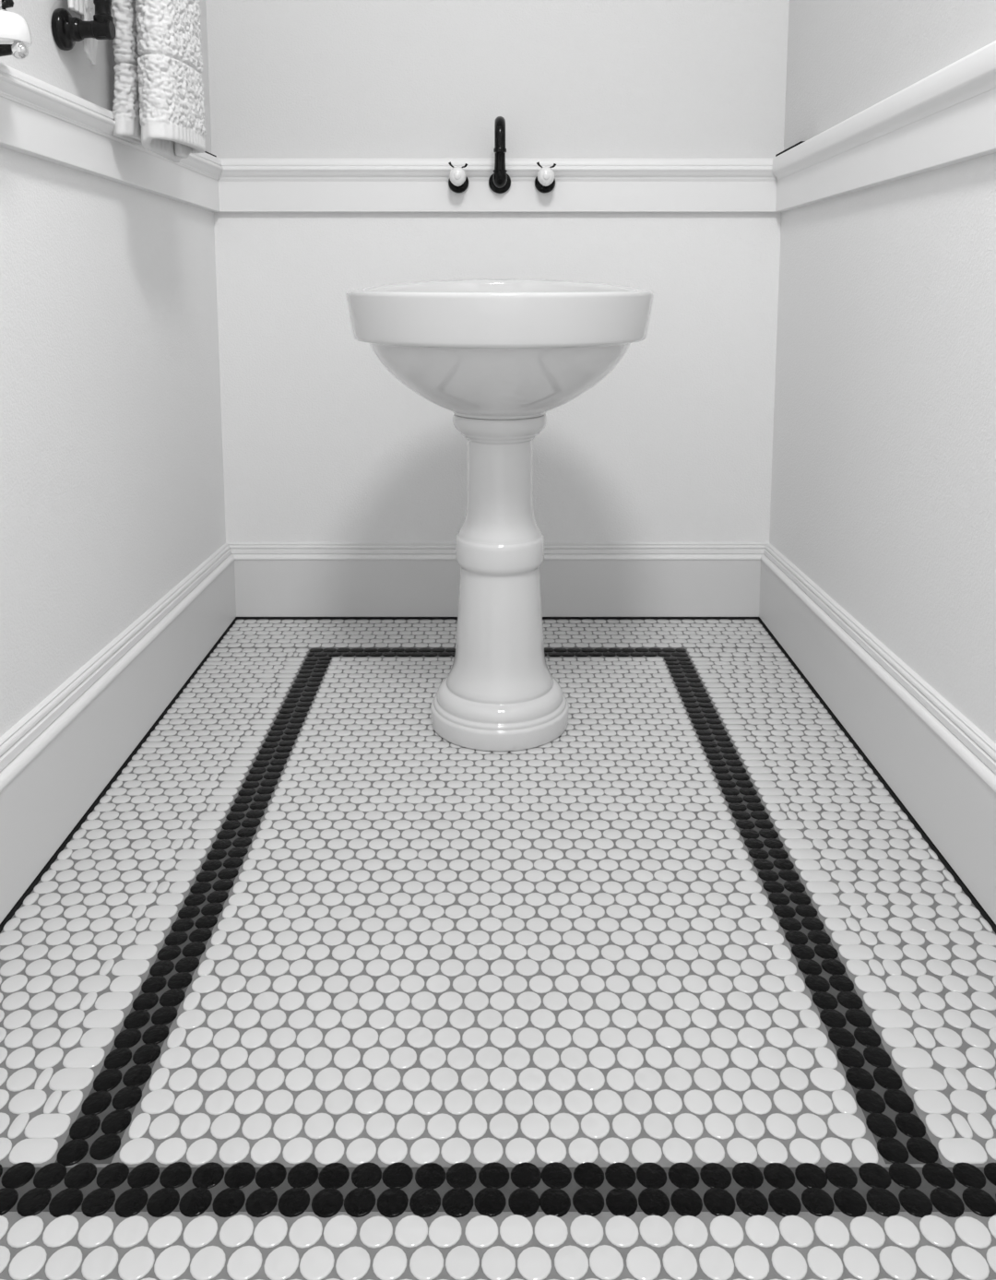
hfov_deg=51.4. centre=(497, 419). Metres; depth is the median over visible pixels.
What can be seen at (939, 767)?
baseboard
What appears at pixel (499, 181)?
faucet
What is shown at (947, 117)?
trim
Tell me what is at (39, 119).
trim
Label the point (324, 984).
floor
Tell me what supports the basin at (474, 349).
in the pedestal sink at (497, 354)
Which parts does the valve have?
lever, knob, plate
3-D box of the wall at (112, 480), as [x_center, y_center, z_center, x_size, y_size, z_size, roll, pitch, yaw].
[-0.715,-0.550,0.848,0.120,2.600,3.031,0,8,0]
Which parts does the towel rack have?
post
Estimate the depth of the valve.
1.25 m
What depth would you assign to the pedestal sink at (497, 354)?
1.78 m
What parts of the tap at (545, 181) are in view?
porcelain knob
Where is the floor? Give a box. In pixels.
[0,618,995,1279]
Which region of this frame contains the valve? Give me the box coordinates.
[0,0,31,59]
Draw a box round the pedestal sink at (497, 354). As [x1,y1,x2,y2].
[345,278,654,751]
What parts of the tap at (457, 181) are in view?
porcelain knob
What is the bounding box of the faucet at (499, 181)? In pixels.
[488,116,510,193]
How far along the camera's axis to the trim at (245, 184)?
2.36 m
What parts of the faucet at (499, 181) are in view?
spout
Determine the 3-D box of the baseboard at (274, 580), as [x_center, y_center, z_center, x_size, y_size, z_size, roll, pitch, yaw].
[0.001,0.390,2.494,1.311,0.184,0.028,0,8,0]
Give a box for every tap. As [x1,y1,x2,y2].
[448,161,468,192]
[534,162,556,192]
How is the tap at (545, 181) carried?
attached to the wall at (322, 443)
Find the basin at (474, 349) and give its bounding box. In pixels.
[345,278,654,419]
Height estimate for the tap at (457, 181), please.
0.066 m
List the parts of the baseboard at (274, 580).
cap moulding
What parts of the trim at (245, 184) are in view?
cap moulding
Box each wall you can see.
[0,0,225,736]
[205,0,789,542]
[769,0,995,743]
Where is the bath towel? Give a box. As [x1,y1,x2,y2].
[111,0,206,162]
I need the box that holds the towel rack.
[51,0,115,50]
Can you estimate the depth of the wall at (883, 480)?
1.72 m
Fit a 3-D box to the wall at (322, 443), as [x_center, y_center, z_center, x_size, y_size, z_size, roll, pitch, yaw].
[0.001,-0.766,2.409,1.551,2.600,0.120,0,8,0]
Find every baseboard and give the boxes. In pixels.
[0,543,237,933]
[225,542,769,619]
[758,543,995,933]
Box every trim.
[0,62,223,212]
[218,157,776,212]
[772,40,995,212]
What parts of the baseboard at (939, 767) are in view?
cap moulding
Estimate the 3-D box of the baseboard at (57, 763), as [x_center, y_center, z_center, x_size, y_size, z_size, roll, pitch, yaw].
[-0.641,0.577,1.004,0.028,0.224,3.031,0,8,0]
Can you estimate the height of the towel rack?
0.266 m
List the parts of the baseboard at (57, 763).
cap moulding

